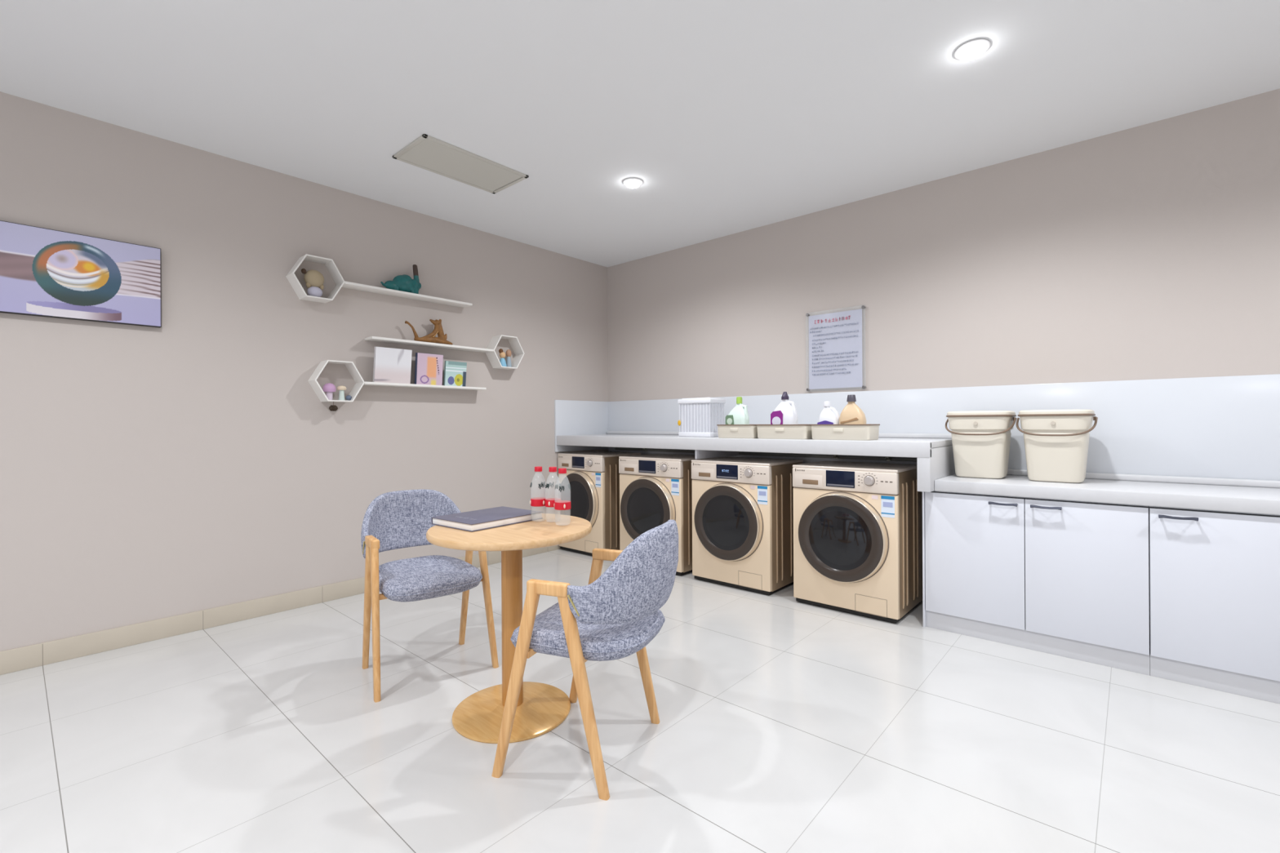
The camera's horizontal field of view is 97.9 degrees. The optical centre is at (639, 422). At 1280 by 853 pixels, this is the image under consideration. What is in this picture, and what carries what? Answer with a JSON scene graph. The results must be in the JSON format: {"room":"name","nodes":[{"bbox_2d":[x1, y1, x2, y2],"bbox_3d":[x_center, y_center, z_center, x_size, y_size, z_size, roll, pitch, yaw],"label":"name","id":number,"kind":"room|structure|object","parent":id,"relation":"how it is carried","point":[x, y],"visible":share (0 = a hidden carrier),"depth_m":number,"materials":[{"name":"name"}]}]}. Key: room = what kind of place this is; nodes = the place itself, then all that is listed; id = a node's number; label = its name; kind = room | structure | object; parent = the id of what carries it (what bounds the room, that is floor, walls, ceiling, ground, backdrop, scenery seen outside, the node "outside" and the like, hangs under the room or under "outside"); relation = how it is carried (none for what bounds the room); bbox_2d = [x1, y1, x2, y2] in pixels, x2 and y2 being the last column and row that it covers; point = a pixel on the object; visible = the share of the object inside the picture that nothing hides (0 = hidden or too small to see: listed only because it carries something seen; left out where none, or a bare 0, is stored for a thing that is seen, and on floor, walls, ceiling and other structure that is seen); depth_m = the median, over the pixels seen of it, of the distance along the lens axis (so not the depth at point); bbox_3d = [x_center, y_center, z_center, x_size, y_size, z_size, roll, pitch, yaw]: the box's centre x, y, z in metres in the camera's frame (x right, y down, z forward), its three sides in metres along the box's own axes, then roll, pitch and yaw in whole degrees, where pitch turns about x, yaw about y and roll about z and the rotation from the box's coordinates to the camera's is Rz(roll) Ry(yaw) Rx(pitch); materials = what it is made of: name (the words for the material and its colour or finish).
{"room":"laundry","nodes":[
{"label":"laundry","id":0,"kind":"room"},
{"bbox_2d":[0,91,608,651],"bbox_3d":[-2.689,-0.182,2.823,0.100,2.635,7.264,0,0,42],"label":"wall","id":1,"kind":"structure","parent":0,"point":[193,462],"depth_m":3.18,"materials":[{"name":"beige paint"}]},
{"bbox_2d":[0,220,161,328],"bbox_3d":[-2.780,-0.702,2.619,0.035,0.410,0.809,0,0,42],"label":"wall picture","id":2,"kind":"object","parent":1,"relation":"attached to","point":[48,273],"visible":1,"depth_m":2.68,"materials":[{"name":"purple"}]},
{"bbox_2d":[0,545,559,675],"bbox_3d":[-2.643,1.083,2.782,0.012,0.104,7.054,0,0,42],"label":"baseboard","id":3,"kind":"structure","parent":1,"relation":"attached to","point":[15,660],"depth_m":2.97,"materials":[{"name":"beige tile"}]},
{"bbox_2d":[285,253,472,307],"bbox_3d":[-1.700,-0.886,3.779,0.120,0.255,1.197,0,0,42],"label":"shelf","id":4,"kind":"object","parent":1,"relation":"attached to","point":[330,264],"visible":1,"depth_m":3.53,"materials":[{"name":"white paint"}]},
{"bbox_2d":[301,268,324,297],"bbox_3d":[-2.009,-0.852,3.424,0.124,0.172,0.086,0,0,-34],"label":"plush toy","id":5,"kind":"object","parent":4,"relation":"in","point":[314,279],"visible":0.94,"depth_m":3.40,"materials":[{"name":"grey fabric"}]},
{"bbox_2d":[380,264,421,293],"bbox_3d":[-1.642,-1.002,3.835,0.079,0.213,0.277,0,0,37],"label":"animal figurine","id":6,"kind":"object","parent":4,"relation":"on","point":[404,282],"visible":0.87,"depth_m":3.83,"materials":[{"name":"teal ceramic"}]},
{"bbox_2d":[307,360,486,402],"bbox_3d":[-1.619,-0.261,3.866,0.120,0.255,1.195,0,0,42],"label":"shelf","id":7,"kind":"object","parent":1,"relation":"attached to","point":[350,366],"visible":1,"depth_m":3.59,"materials":[{"name":"white paint"}]},
{"bbox_2d":[322,382,336,399],"bbox_3d":[-1.944,-0.194,3.491,0.074,0.107,0.074,0,0,42],"label":"figurine","id":8,"kind":"object","parent":7,"relation":"in","point":[329,388],"visible":0.91,"depth_m":3.47,"materials":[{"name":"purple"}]},
{"bbox_2d":[328,401,337,411],"bbox_3d":[-1.924,-0.103,3.498,0.053,0.063,0.053,0,0,42],"label":"pine cone","id":9,"kind":"object","parent":7,"relation":"hanging from","point":[333,407],"visible":1,"depth_m":3.49,"materials":[{"name":"brown"}]},
{"bbox_2d":[337,385,346,399],"bbox_3d":[-1.896,-0.188,3.545,0.056,0.094,0.056,0,0,42],"label":"figurine","id":10,"kind":"object","parent":7,"relation":"in","point":[341,393],"visible":0.94,"depth_m":3.53,"materials":[{"name":"white ceramic"}]},
{"bbox_2d":[345,395,351,400],"bbox_3d":[-1.863,-0.158,3.567,0.036,0.034,0.036,0,0,42],"label":"pebble","id":11,"kind":"object","parent":7,"relation":"on","point":[348,397],"visible":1,"depth_m":3.56,"materials":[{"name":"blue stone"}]},
{"bbox_2d":[373,346,412,383],"bbox_3d":[-1.670,-0.384,3.766,0.051,0.236,0.246,0,0,42],"label":"picture book","id":12,"kind":"object","parent":7,"relation":"on","point":[391,365],"visible":0.98,"depth_m":3.75,"materials":[{"name":"white paper"}]},
{"bbox_2d":[414,352,443,385],"bbox_3d":[-1.504,-0.379,3.975,0.050,0.224,0.194,0,0,42],"label":"picture book","id":13,"kind":"object","parent":7,"relation":"on","point":[428,366],"visible":0.99,"depth_m":3.96,"materials":[{"name":"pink paper"}]},
{"bbox_2d":[444,360,466,386],"bbox_3d":[-1.364,-0.359,4.121,0.034,0.182,0.170,0,0,42],"label":"picture book","id":14,"kind":"object","parent":7,"relation":"on","point":[455,372],"visible":0.96,"depth_m":4.11,"materials":[{"name":"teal paper"}]},
{"bbox_2d":[364,334,524,369],"bbox_3d":[-1.388,-0.560,4.129,0.120,0.255,1.214,0,0,42],"label":"shelf","id":15,"kind":"object","parent":1,"relation":"attached to","point":[513,341],"visible":1,"depth_m":4.35,"materials":[{"name":"white paint"}]},
{"bbox_2d":[404,319,453,344],"bbox_3d":[-1.500,-0.661,3.986,0.058,0.179,0.357,0,0,42],"label":"animal figurine","id":16,"kind":"object","parent":15,"relation":"on","point":[442,339],"visible":0.97,"depth_m":4.01,"materials":[{"name":"brown wood"}]},
{"bbox_2d":[498,348,506,366],"bbox_3d":[-1.094,-0.516,4.438,0.064,0.144,0.064,0,0,42],"label":"figurine","id":17,"kind":"object","parent":15,"relation":"on","point":[502,354],"visible":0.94,"depth_m":4.42,"materials":[{"name":"blue"}]},
{"bbox_2d":[505,349,511,367],"bbox_3d":[-1.061,-0.517,4.505,0.048,0.147,0.048,0,0,42],"label":"figurine","id":18,"kind":"object","parent":15,"relation":"on","point":[508,353],"visible":0.91,"depth_m":4.49,"materials":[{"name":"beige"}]},
{"bbox_2d":[554,400,608,452],"bbox_3d":[-0.526,0.028,5.176,0.018,0.460,0.674,0,0,42],"label":"trim","id":19,"kind":"structure","parent":1,"relation":"attached to","point":[571,417],"depth_m":5.13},
{"bbox_2d":[0,548,1279,852],"bbox_3d":[-0.235,1.161,0.657,6.634,0.080,7.264,0,0,42],"label":"floor","id":20,"kind":"structure","parent":0,"point":[786,725],"depth_m":1.94,"materials":[{"name":"tile"}]},
{"bbox_2d":[360,488,498,702],"bbox_3d":[-1.018,0.732,2.609,0.528,0.787,0.526,0,0,-37],"label":"armchair","id":21,"kind":"object","parent":20,"relation":"on","point":[399,519],"visible":0.82,"depth_m":2.59,"materials":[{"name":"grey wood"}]},
{"bbox_2d":[426,513,591,743],"bbox_3d":[-0.498,0.763,2.171,0.622,0.720,0.622,0,0,42],"label":"round table","id":22,"kind":"object","parent":20,"relation":"on","point":[541,708],"visible":0.78,"depth_m":2.12,"materials":[{"name":"brown wood"}]},
{"bbox_2d":[431,506,542,532],"bbox_3d":[-0.617,0.388,2.272,0.262,0.029,0.351,0,0,38],"label":"hardcover book","id":23,"kind":"object","parent":22,"relation":"on","point":[492,517],"visible":1,"depth_m":2.21,"materials":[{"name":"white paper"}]},
{"bbox_2d":[529,466,546,506],"bbox_3d":[-0.415,0.290,2.273,0.068,0.221,0.066,0,0,-22],"label":"water bottle","id":24,"kind":"object","parent":22,"relation":"on","point":[535,502],"visible":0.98,"depth_m":2.25,"materials":[{"name":"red plastic"}]},
{"bbox_2d":[545,466,561,506],"bbox_3d":[-0.351,0.290,2.253,0.066,0.221,0.068,0,0,17],"label":"water bottle","id":25,"kind":"object","parent":22,"relation":"on","point":[549,502],"visible":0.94,"depth_m":2.24,"materials":[{"name":"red plastic"}]},
{"bbox_2d":[553,467,571,510],"bbox_3d":[-0.305,0.290,2.181,0.068,0.221,0.066,0,0,7],"label":"water bottle","id":26,"kind":"object","parent":22,"relation":"on","point":[560,504],"visible":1,"depth_m":2.16,"materials":[{"name":"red plastic"}]},
{"bbox_2d":[491,520,678,800],"bbox_3d":[-0.134,0.727,1.918,0.526,0.787,0.528,0,0,22],"label":"armchair","id":27,"kind":"object","parent":20,"relation":"on","point":[615,615],"visible":1,"depth_m":1.73,"materials":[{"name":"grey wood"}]},
{"bbox_2d":[557,451,640,555],"bbox_3d":[-0.374,0.696,4.915,0.566,0.852,0.544,0,0,42],"label":"washing machine","id":28,"kind":"object","parent":20,"relation":"on","point":[593,477],"visible":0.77,"depth_m":4.67,"materials":[{"name":"beige metal"}]},
{"bbox_2d":[618,453,718,575],"bbox_3d":[0.208,0.693,4.400,0.629,0.852,0.544,0,0,42],"label":"washing machine","id":29,"kind":"object","parent":20,"relation":"on","point":[655,489],"visible":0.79,"depth_m":4.15,"materials":[{"name":"beige metal"}]},
{"bbox_2d":[691,456,803,595],"bbox_3d":[0.741,0.690,3.928,0.629,0.852,0.544,0,0,42],"label":"washing machine","id":30,"kind":"object","parent":20,"relation":"on","point":[743,507],"visible":0.98,"depth_m":3.71,"materials":[{"name":"beige metal"}]},
{"bbox_2d":[759,491,765,495],"bbox_3d":[0.789,0.457,3.596,0.051,0.027,0.001,0,0,42],"label":"print","id":31,"kind":"object","parent":30,"relation":"attached to","point":[761,493],"depth_m":3.60,"materials":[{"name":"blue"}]},
{"bbox_2d":[792,460,922,622],"bbox_3d":[1.321,0.686,3.415,0.629,0.852,0.544,0,0,42],"label":"washing machine","id":32,"kind":"object","parent":20,"relation":"on","point":[858,535],"visible":0.98,"depth_m":3.21,"materials":[{"name":"beige metal"}]},
{"bbox_2d":[883,502,893,507],"bbox_3d":[1.369,0.454,3.082,0.051,0.027,0.001,0,0,42],"label":"print","id":33,"kind":"object","parent":32,"relation":"attached to","point":[886,504],"depth_m":3.08,"materials":[{"name":"blue"}]},
{"bbox_2d":[922,490,1150,675],"bbox_3d":[2.048,0.737,2.922,0.910,0.742,0.594,0,0,42],"label":"base cabinet","id":34,"kind":"object","parent":20,"relation":"on","point":[1068,579],"visible":0.91,"depth_m":2.68,"materials":[{"name":"white laminate"}]},
{"bbox_2d":[556,431,955,492],"bbox_3d":[0.607,0.224,4.166,3.016,0.295,0.651,0,0,42],"label":"countertop","id":35,"kind":"structure","parent":34,"relation":"on","point":[933,452],"depth_m":3.46,"materials":[{"name":"white stone"}]},
{"bbox_2d":[677,397,725,436],"bbox_3d":[0.468,-0.040,4.256,0.304,0.293,0.214,0,0,42],"label":"storage container","id":36,"kind":"object","parent":35,"relation":"on","point":[698,416],"visible":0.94,"depth_m":4.17,"materials":[{"name":"white plastic"}]},
{"bbox_2d":[716,424,758,438],"bbox_3d":[0.702,0.059,3.840,0.298,0.093,0.213,0,0,42],"label":"tray","id":37,"kind":"object","parent":35,"relation":"on","point":[725,431],"visible":0.81,"depth_m":3.75,"materials":[{"name":"beige plastic"}]},
{"bbox_2d":[725,396,749,424],"bbox_3d":[0.677,-0.040,3.845,0.163,0.277,0.090,0,0,42],"label":"detergent bottle","id":38,"kind":"object","parent":37,"relation":"in","point":[739,415],"visible":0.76,"depth_m":3.81,"materials":[{"name":"white plastic"}]},
{"bbox_2d":[726,417,732,424],"bbox_3d":[0.617,-0.009,3.839,0.044,0.044,0.002,0,0,42],"label":"print","id":39,"kind":"object","parent":38,"relation":"attached to","point":[729,420],"depth_m":3.84,"materials":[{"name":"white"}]},
{"bbox_2d":[755,424,812,439],"bbox_3d":[0.954,0.058,3.617,0.358,0.093,0.213,0,0,42],"label":"tray","id":40,"kind":"object","parent":35,"relation":"on","point":[764,431],"visible":0.81,"depth_m":3.52,"materials":[{"name":"beige plastic"}]},
{"bbox_2d":[770,391,798,424],"bbox_3d":[0.939,-0.052,3.613,0.173,0.298,0.094,0,0,42],"label":"detergent bottle","id":41,"kind":"object","parent":40,"relation":"in","point":[785,413],"visible":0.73,"depth_m":3.58,"materials":[{"name":"white plastic"}]},
{"bbox_2d":[772,416,781,424],"bbox_3d":[0.881,-0.008,3.602,0.062,0.062,0.002,0,0,42],"label":"print","id":42,"kind":"object","parent":41,"relation":"attached to","point":[775,420],"depth_m":3.60,"materials":[{"name":"white"}]},
{"bbox_2d":[810,423,879,440],"bbox_3d":[1.236,0.056,3.366,0.363,0.093,0.213,0,0,42],"label":"tray","id":43,"kind":"object","parent":35,"relation":"on","point":[866,432],"visible":0.94,"depth_m":3.27,"materials":[{"name":"beige plastic"}]},
{"bbox_2d":[817,400,839,424],"bbox_3d":[1.161,-0.018,3.417,0.129,0.228,0.083,0,0,42],"label":"detergent bottle","id":44,"kind":"object","parent":43,"relation":"in","point":[828,415],"visible":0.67,"depth_m":3.39,"materials":[{"name":"white plastic"}]},
{"bbox_2d":[839,394,866,424],"bbox_3d":[1.266,-0.036,3.324,0.148,0.262,0.088,0,0,42],"label":"detergent bottle","id":45,"kind":"object","parent":43,"relation":"in","point":[851,414],"visible":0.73,"depth_m":3.30,"materials":[{"name":"beige plastic"}]},
{"bbox_2d":[934,469,1279,515],"bbox_3d":[2.435,0.315,2.597,1.799,0.093,0.578,0,0,42],"label":"countertop","id":46,"kind":"structure","parent":34,"relation":"on","point":[1226,495],"depth_m":2.58,"materials":[{"name":"white stone"}]},
{"bbox_2d":[945,410,1017,479],"bbox_3d":[1.905,0.120,3.117,0.336,0.368,0.298,0,0,42],"label":"bucket","id":47,"kind":"object","parent":46,"relation":"on","point":[981,439],"visible":1,"depth_m":3.02,"materials":[{"name":"beige plastic"}]},
{"bbox_2d":[1016,408,1097,483],"bbox_3d":[2.158,0.118,2.893,0.336,0.368,0.298,0,0,42],"label":"bucket","id":48,"kind":"object","parent":46,"relation":"on","point":[1056,442],"visible":1,"depth_m":2.80,"materials":[{"name":"beige plastic"}]},
{"bbox_2d":[1148,506,1279,704],"bbox_3d":[2.725,0.733,2.323,0.898,0.742,0.594,0,0,42],"label":"base cabinet","id":49,"kind":"object","parent":20,"relation":"on","point":[1215,575],"visible":0.9,"depth_m":2.29,"materials":[{"name":"white laminate"}]},
{"bbox_2d":[0,0,1279,266],"bbox_3d":[-0.251,-1.554,0.657,6.634,0.080,7.264,0,0,42],"label":"ceiling","id":50,"kind":"structure","parent":0,"point":[731,117],"depth_m":2.52,"materials":[{"name":"white paint"}]},
{"bbox_2d":[392,133,528,193],"bbox_3d":[-1.040,-1.503,3.281,0.366,0.012,0.672,0,0,42],"label":"ceiling panel","id":51,"kind":"object","parent":50,"relation":"in","point":[430,153],"visible":1,"depth_m":3.25,"materials":[{"name":"grey metal"}]},
{"bbox_2d":[622,177,643,188],"bbox_3d":[-0.045,-1.498,3.509,0.128,0.034,0.128,0,0,42],"label":"recessed light","id":52,"kind":"object","parent":50,"relation":"in","point":[633,183],"visible":1,"depth_m":3.48,"materials":[{"name":"white"}]},
{"bbox_2d":[954,38,990,61],"bbox_3d":[1.352,-1.506,2.272,0.128,0.034,0.128,0,0,42],"label":"recessed light","id":53,"kind":"object","parent":50,"relation":"in","point":[971,50],"visible":1,"depth_m":2.25,"materials":[{"name":"white"}]},
{"bbox_2d":[607,88,1279,533],"bbox_3d":[2.169,-0.210,3.306,6.534,2.635,0.100,0,0,42],"label":"wall","id":54,"kind":"structure","parent":0,"point":[1151,251],"depth_m":3.24,"materials":[{"name":"beige paint"}]},
{"bbox_2d":[614,447,916,462],"bbox_3d":[0.783,0.234,4.391,2.750,0.044,0.066,0,0,42],"label":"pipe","id":55,"kind":"object","parent":54,"relation":"attached to","point":[833,456],"visible":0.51,"depth_m":4.06,"materials":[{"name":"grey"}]},
{"bbox_2d":[805,305,866,391],"bbox_3d":[1.372,-0.512,3.925,0.426,0.572,0.028,0,0,42],"label":"notice sign","id":56,"kind":"object","parent":54,"relation":"attached to","point":[835,339],"visible":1,"depth_m":3.92,"materials":[{"name":"white paper"}]},
{"bbox_2d":[608,373,1279,480],"bbox_3d":[2.100,0.045,3.289,6.416,0.525,0.018,0,0,42],"label":"backsplash","id":57,"kind":"structure","parent":54,"relation":"attached to","point":[1217,427],"depth_m":2.92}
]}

